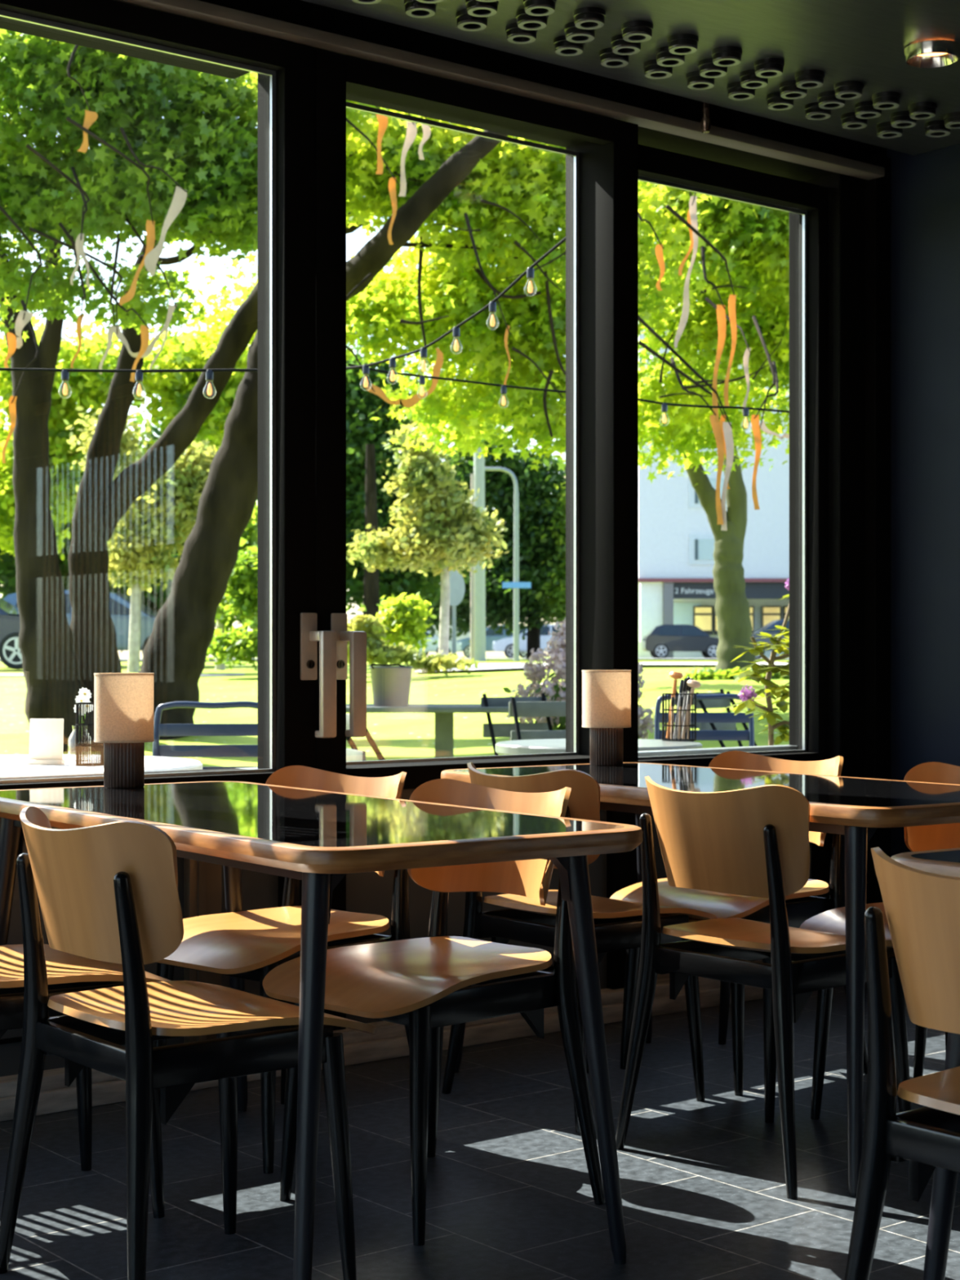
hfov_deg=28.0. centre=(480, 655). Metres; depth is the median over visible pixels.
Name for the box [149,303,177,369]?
ribbon
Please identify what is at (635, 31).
ceiling light
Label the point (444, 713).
garden table
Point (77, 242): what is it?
ribbon
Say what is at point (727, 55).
ceiling light
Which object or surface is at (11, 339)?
ribbon
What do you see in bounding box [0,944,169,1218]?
dining chair
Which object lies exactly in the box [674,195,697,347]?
ribbon
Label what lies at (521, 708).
folding chair
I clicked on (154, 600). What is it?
tree
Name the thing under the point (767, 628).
parked car
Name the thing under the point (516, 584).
street lamp
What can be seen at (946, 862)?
dining table
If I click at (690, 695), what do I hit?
wooden stick
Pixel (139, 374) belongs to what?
bulb
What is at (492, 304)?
bulb
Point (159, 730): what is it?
bench
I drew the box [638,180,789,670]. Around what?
maple tree
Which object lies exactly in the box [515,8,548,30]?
ceiling light
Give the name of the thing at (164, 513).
young tree
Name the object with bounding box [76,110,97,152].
ribbon
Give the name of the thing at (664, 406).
bulb
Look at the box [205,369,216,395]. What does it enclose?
bulb
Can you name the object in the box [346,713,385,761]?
folding chair
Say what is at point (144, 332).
ribbon
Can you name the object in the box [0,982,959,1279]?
floor
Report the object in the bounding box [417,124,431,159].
ribbon
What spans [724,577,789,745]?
flowering bush
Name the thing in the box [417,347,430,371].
bulb
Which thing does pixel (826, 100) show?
ceiling light
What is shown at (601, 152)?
door
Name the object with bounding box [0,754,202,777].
round table
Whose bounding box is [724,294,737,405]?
ribbon
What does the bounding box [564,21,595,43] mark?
ceiling light
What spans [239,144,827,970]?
window
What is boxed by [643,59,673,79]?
ceiling light
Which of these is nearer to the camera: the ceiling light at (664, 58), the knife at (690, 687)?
the ceiling light at (664, 58)
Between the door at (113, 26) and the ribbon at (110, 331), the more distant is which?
the ribbon at (110, 331)
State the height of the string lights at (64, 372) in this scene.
0.146 m
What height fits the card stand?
0.126 m
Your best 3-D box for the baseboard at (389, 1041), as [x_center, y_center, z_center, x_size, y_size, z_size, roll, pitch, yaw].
[-1.758,0.998,3.921,7.350,0.084,0.280,0,0,-39]
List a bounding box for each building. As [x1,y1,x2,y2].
[559,452,565,624]
[638,329,789,657]
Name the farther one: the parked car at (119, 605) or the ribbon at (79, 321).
the parked car at (119, 605)
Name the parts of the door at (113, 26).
panel moulding, panel, lock plate, handle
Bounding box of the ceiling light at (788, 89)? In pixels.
[778,80,807,99]
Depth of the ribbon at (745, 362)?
12.40 m
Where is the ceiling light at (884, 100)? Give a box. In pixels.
[871,91,901,110]
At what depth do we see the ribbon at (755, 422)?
12.00 m
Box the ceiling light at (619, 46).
[610,34,641,55]
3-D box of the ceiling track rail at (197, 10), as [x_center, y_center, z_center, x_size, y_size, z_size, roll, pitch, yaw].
[-1.642,-1.554,3.879,7.480,0.030,0.070,0,0,-39]
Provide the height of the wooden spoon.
0.238 m
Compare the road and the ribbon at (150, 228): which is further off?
the road
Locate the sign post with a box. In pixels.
[470,474,475,660]
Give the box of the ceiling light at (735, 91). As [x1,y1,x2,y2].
[726,81,755,100]
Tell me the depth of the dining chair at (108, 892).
3.06 m
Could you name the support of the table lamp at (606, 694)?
on the dining table at (855, 808)
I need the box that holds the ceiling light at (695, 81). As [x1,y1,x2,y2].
[685,70,715,89]
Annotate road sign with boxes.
[448,569,465,655]
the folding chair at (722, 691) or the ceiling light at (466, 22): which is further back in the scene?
the folding chair at (722, 691)
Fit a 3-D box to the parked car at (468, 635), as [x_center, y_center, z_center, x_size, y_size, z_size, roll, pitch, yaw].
[-1.587,-0.960,96.000,4.239,2.200,1.818,0,0,0]
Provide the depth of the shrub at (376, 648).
24.84 m
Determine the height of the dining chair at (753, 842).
0.790 m
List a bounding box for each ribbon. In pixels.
[1,395,17,463]
[4,332,16,368]
[14,309,32,348]
[70,233,84,284]
[71,315,84,368]
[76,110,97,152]
[79,235,91,288]
[98,324,114,374]
[113,303,173,358]
[119,219,155,306]
[129,324,149,382]
[144,186,186,275]
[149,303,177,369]
[366,347,443,407]
[375,114,387,174]
[387,177,396,244]
[398,120,417,196]
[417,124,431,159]
[503,325,510,385]
[655,244,665,290]
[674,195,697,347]
[678,209,693,275]
[709,414,724,524]
[712,304,726,422]
[720,414,729,488]
[720,422,733,530]
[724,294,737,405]
[742,347,751,413]
[751,414,761,509]
[760,420,789,439]
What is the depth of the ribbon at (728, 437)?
12.00 m
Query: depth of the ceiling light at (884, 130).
5.82 m
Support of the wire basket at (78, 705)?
on the round table at (11, 766)
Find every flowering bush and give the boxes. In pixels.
[502,618,654,740]
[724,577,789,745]
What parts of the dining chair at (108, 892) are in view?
leg, rail, backrest, rail, leg, seat, leg, rail, rail, leg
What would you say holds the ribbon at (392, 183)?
hanging from the maple tree at (505, 202)
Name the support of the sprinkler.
hanging from the ceiling
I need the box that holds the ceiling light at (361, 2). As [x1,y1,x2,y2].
[352,0,381,4]
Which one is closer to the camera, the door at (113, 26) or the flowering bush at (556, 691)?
the door at (113, 26)
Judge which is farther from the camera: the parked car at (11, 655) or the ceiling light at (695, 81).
the parked car at (11, 655)
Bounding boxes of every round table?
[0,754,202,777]
[495,738,702,755]
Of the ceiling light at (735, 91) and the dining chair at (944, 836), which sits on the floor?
the dining chair at (944, 836)
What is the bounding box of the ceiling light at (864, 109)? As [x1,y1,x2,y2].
[853,101,881,119]
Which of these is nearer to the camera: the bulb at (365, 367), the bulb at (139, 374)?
the bulb at (139, 374)
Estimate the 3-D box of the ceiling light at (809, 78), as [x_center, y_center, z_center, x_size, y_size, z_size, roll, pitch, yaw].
[0.913,-1.594,5.332,0.082,0.031,0.082,0,0,-39]
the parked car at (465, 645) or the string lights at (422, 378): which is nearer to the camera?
the string lights at (422, 378)
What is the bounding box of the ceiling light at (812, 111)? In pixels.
[804,102,832,119]
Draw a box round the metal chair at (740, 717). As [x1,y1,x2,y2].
[653,693,754,746]
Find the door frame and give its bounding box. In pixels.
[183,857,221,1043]
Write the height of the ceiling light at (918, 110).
0.031 m
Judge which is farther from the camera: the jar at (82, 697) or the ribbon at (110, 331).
the ribbon at (110, 331)
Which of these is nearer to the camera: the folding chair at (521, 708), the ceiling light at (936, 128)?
the ceiling light at (936, 128)
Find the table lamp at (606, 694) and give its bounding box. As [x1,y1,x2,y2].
[582,670,631,765]
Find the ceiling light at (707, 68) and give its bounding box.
[697,57,728,78]
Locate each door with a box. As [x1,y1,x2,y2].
[0,0,336,1076]
[315,48,638,1031]
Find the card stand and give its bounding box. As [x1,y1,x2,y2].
[26,718,65,764]
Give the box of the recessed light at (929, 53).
[903,40,959,67]
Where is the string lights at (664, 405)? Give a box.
[638,398,789,430]
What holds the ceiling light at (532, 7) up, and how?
attached to the ceiling
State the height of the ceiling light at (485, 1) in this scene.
0.031 m
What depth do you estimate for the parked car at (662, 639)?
81.12 m
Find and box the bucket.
[368,663,413,706]
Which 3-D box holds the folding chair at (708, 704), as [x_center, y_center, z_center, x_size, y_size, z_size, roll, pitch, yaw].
[1.505,0.626,10.806,0.517,0.842,0.380,0,0,38]
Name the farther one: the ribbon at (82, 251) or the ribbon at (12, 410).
the ribbon at (82, 251)
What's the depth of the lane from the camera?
30.10 m
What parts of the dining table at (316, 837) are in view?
leg, leg, under frame, leg, leg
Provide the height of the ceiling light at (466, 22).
0.031 m
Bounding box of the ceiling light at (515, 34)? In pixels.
[505,22,537,44]
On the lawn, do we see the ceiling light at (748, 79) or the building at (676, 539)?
the building at (676, 539)
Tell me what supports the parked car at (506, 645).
on the road
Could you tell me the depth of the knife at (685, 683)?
6.76 m
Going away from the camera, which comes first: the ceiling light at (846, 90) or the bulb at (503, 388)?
the ceiling light at (846, 90)
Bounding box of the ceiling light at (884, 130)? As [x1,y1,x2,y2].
[875,121,903,138]
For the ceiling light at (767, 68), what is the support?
attached to the ceiling
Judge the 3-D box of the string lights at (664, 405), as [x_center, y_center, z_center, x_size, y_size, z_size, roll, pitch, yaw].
[1.194,-1.197,9.500,0.988,0.175,0.051,0,0,0]
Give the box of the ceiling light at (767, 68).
[753,57,784,78]
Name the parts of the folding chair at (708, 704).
leg, leg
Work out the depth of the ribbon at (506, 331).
12.50 m
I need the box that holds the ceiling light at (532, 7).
[523,0,556,16]
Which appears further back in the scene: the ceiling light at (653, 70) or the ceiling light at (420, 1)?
the ceiling light at (653, 70)
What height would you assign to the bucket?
0.231 m
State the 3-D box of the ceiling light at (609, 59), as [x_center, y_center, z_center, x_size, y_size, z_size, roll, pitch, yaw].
[0.359,-1.594,5.138,0.082,0.031,0.082,0,0,-39]
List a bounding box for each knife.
[672,679,684,738]
[676,678,687,738]
[680,676,690,738]
[681,678,693,734]
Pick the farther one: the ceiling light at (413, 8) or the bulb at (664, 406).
the bulb at (664, 406)
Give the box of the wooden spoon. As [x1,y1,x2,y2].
[666,671,683,738]
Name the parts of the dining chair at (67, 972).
rail, rail, leg, seat, rail, leg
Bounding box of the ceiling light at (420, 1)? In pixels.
[416,0,443,3]
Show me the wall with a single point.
(925, 187)
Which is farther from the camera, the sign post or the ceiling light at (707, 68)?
the sign post
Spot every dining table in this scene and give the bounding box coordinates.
[0,781,642,1279]
[440,762,959,1196]
[890,847,959,1279]
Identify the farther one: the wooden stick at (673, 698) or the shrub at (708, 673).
the shrub at (708, 673)
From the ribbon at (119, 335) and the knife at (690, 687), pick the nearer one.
the knife at (690, 687)
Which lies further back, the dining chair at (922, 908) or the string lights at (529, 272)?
the string lights at (529, 272)
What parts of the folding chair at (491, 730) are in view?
leg, leg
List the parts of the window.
panel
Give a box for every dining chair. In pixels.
[0,806,377,1279]
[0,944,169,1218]
[155,765,410,1173]
[262,778,604,1245]
[441,762,716,1132]
[609,751,867,1095]
[615,775,911,1198]
[799,761,959,1119]
[844,846,959,1279]
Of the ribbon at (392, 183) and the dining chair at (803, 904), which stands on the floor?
the dining chair at (803, 904)
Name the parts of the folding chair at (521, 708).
leg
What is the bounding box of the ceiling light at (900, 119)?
[889,111,916,128]
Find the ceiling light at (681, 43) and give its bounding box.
[666,33,698,54]
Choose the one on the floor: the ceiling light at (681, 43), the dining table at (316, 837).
the dining table at (316, 837)
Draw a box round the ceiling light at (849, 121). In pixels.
[840,111,868,129]
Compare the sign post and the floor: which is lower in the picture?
the floor
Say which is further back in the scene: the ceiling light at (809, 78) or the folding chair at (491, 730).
the folding chair at (491, 730)
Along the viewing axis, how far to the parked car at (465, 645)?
91.12 m
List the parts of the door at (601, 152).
lock plate, handle, panel, panel moulding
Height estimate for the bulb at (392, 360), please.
0.114 m
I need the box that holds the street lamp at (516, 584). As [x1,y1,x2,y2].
[484,466,530,661]
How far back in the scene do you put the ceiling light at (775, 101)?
5.52 m
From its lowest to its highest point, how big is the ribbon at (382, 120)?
0.413 m
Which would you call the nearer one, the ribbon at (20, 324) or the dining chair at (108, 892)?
the dining chair at (108, 892)
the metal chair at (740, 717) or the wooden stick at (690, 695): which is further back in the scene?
the metal chair at (740, 717)
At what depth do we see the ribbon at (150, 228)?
12.40 m
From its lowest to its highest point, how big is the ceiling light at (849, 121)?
0.031 m
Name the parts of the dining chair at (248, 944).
leg, rail, leg, seat, leg, rail, backrest, rail, leg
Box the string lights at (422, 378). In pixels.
[347,363,565,408]
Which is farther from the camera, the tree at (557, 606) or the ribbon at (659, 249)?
the tree at (557, 606)
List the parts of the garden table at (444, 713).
leg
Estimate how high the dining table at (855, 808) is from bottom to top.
0.750 m
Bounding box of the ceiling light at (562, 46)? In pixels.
[553,35,584,56]
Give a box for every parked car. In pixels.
[0,597,70,669]
[3,590,213,654]
[386,631,461,653]
[415,620,470,656]
[456,625,527,657]
[493,624,561,657]
[641,624,719,657]
[751,617,789,659]
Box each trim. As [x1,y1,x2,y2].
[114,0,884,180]
[198,0,890,903]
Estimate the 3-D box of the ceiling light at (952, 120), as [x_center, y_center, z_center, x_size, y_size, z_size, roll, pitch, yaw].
[1.424,-1.594,5.741,0.082,0.031,0.082,0,0,-39]
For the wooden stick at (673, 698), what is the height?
0.148 m
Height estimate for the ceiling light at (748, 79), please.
0.031 m
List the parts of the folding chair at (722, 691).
leg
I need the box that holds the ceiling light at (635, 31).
[621,20,653,42]
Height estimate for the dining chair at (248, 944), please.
0.790 m
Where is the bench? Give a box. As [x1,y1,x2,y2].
[152,701,257,769]
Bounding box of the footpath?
[414,662,788,671]
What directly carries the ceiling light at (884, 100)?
attached to the ceiling
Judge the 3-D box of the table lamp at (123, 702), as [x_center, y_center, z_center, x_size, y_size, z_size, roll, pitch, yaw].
[-0.783,0.164,4.239,0.130,0.251,0.130,0,0,-39]
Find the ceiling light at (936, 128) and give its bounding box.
[924,120,951,137]
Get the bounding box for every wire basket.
[75,702,103,765]
[662,693,696,741]
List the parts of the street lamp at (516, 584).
arm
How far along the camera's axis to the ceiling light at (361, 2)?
4.65 m
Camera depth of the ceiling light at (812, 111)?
5.62 m
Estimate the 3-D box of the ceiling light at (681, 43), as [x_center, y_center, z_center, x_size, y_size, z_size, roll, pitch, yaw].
[0.530,-1.594,5.026,0.082,0.031,0.082,0,0,-39]
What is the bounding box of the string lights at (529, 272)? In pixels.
[346,236,565,391]
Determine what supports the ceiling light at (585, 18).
attached to the ceiling
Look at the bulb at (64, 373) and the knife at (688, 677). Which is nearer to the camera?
the knife at (688, 677)
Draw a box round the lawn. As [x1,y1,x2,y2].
[0,657,789,766]
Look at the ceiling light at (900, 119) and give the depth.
5.71 m
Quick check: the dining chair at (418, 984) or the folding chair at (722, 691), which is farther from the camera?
the folding chair at (722, 691)
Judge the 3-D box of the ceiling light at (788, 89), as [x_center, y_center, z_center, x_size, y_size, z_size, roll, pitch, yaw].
[0.884,-1.594,5.430,0.082,0.031,0.082,0,0,-39]
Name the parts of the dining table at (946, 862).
leg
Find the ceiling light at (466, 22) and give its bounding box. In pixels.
[455,8,488,31]
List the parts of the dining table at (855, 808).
leg, leg, under frame, leg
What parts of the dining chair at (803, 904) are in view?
leg, seat, leg, leg, backrest, rail, rail, leg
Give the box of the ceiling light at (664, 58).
[655,46,685,66]
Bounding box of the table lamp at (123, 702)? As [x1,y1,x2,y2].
[93,672,154,788]
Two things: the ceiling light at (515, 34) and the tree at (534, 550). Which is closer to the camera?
the ceiling light at (515, 34)
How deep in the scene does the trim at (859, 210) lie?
6.20 m
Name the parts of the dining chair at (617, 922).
leg, rail, rail, backrest, leg, leg, seat, rail, rail, leg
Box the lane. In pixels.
[0,660,244,675]
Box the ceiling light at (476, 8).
[465,0,498,17]
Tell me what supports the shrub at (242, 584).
on the lawn
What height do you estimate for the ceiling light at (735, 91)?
0.031 m
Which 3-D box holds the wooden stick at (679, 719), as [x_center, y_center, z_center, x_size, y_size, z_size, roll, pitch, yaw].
[0.703,0.218,6.749,0.019,0.148,0.012,0,0,-16]
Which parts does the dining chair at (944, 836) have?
leg, seat, leg, backrest, leg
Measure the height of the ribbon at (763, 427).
0.122 m
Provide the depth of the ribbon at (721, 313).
12.00 m
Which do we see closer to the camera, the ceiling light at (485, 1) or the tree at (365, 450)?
the ceiling light at (485, 1)
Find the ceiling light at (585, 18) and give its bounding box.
[573,7,605,29]
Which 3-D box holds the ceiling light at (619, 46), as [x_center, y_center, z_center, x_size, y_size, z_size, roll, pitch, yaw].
[0.382,-1.594,5.028,0.082,0.031,0.082,0,0,-39]
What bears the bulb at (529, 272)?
attached to the string lights at (529, 272)
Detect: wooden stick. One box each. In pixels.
[670,696,675,738]
[677,696,683,738]
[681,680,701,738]
[687,695,690,738]
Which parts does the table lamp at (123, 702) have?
lamp shade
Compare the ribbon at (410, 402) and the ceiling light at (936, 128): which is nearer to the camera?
the ceiling light at (936, 128)
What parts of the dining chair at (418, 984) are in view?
leg, rail, seat, leg, leg, backrest, rail, rail, leg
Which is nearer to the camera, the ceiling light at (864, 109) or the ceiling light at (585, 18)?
the ceiling light at (585, 18)
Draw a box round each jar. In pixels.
[68,687,91,760]
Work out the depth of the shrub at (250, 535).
33.64 m
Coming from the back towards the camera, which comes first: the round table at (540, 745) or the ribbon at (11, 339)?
the ribbon at (11, 339)
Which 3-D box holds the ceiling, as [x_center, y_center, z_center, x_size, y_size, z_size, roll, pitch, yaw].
[0.619,-1.735,1.116,7.960,0.250,6.970,0,0,-39]
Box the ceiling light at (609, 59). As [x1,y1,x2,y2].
[599,47,630,67]
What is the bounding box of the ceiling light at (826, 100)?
[817,90,844,109]
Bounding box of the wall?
[886,143,959,857]
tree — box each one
[0,28,720,751]
[0,310,250,560]
[0,401,257,653]
[63,401,219,672]
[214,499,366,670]
[346,342,470,659]
[346,419,508,657]
[421,423,565,660]
[528,475,565,634]
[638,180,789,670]
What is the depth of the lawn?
18.34 m
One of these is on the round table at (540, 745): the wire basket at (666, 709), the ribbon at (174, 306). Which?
the wire basket at (666, 709)
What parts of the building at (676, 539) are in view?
white panel, bright wall panel, pane, pane, pane, cornice, pane, pane, pane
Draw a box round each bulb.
[58,369,69,397]
[132,370,145,399]
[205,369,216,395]
[360,364,368,391]
[386,357,398,384]
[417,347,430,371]
[419,375,427,398]
[449,326,462,352]
[486,301,498,329]
[498,385,508,408]
[524,266,537,296]
[659,403,668,425]
[740,407,748,430]
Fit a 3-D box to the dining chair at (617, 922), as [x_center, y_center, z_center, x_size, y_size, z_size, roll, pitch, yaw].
[0.249,0.647,4.532,0.530,0.790,0.499,0,0,-39]
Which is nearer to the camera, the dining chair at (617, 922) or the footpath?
the dining chair at (617, 922)
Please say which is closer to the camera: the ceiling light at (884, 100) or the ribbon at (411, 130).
the ceiling light at (884, 100)
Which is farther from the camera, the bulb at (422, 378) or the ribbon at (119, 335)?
the ribbon at (119, 335)
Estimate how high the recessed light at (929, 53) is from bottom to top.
0.032 m
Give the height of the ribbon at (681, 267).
0.437 m
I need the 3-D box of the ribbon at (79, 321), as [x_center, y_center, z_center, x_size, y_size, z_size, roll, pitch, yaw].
[-2.717,-2.119,12.998,0.095,0.363,0.017,0,0,3]
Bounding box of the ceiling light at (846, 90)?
[834,80,863,99]
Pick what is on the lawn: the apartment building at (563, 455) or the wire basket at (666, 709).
the apartment building at (563, 455)
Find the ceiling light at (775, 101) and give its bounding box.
[766,92,795,110]
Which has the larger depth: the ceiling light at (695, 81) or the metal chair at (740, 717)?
the metal chair at (740, 717)
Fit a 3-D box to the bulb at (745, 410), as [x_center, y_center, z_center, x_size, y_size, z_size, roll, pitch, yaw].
[1.312,-1.167,9.500,0.052,0.114,0.051,0,0,-39]
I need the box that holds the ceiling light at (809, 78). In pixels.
[794,69,824,88]
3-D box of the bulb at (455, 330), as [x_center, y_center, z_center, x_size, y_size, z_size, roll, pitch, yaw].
[-0.097,-1.286,7.864,0.052,0.114,0.051,0,0,-39]
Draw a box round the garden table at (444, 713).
[346,703,508,758]
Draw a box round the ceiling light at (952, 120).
[943,111,959,128]
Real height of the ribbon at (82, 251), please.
0.342 m
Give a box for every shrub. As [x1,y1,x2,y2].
[205,542,257,670]
[346,607,478,677]
[376,592,436,650]
[683,666,789,679]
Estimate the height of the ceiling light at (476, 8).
0.031 m
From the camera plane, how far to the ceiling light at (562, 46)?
5.02 m
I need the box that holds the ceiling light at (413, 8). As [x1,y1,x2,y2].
[404,0,437,17]
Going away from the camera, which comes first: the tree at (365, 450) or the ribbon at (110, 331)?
the ribbon at (110, 331)
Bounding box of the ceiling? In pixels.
[302,0,959,155]
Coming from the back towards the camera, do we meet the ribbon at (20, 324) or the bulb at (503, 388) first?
the ribbon at (20, 324)
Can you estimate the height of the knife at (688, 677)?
0.219 m
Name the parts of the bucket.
handle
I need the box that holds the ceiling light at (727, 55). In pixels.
[711,45,742,66]
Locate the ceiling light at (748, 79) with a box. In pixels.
[739,69,768,88]
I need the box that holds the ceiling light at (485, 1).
[476,0,498,2]
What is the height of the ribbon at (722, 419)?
0.468 m
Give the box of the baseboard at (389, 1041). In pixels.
[0,959,794,1121]
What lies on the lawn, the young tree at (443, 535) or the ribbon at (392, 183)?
the young tree at (443, 535)
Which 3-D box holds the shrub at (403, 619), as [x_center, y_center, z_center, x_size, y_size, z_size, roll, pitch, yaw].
[-1.079,-0.415,26.055,0.945,0.882,0.924,0,0,31]
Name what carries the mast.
on the lawn
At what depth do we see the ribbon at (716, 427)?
12.00 m
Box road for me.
[120,657,789,658]
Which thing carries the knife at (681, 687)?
in the wire basket at (666, 709)
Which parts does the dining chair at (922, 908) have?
leg, backrest, rail, rail, seat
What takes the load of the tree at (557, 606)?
on the lawn
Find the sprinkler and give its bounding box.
[700,101,711,133]
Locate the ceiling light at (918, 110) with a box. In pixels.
[908,101,937,119]
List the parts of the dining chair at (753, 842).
leg, rail, rail, backrest, leg, seat, leg, rail, rail, leg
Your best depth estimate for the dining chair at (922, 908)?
2.51 m
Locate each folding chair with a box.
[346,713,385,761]
[480,693,552,755]
[508,697,565,740]
[674,688,742,746]
[695,691,757,747]
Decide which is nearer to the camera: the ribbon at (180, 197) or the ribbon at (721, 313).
the ribbon at (721, 313)
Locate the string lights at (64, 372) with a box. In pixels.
[0,368,257,399]
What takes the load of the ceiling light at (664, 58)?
attached to the ceiling
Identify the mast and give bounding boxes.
[473,447,485,661]
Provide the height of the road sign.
1.848 m
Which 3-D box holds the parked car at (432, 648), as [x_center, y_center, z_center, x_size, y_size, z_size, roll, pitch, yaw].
[-2.975,-0.585,88.000,4.255,1.450,1.818,0,0,0]
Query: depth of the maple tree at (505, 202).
15.31 m
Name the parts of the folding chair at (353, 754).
leg, leg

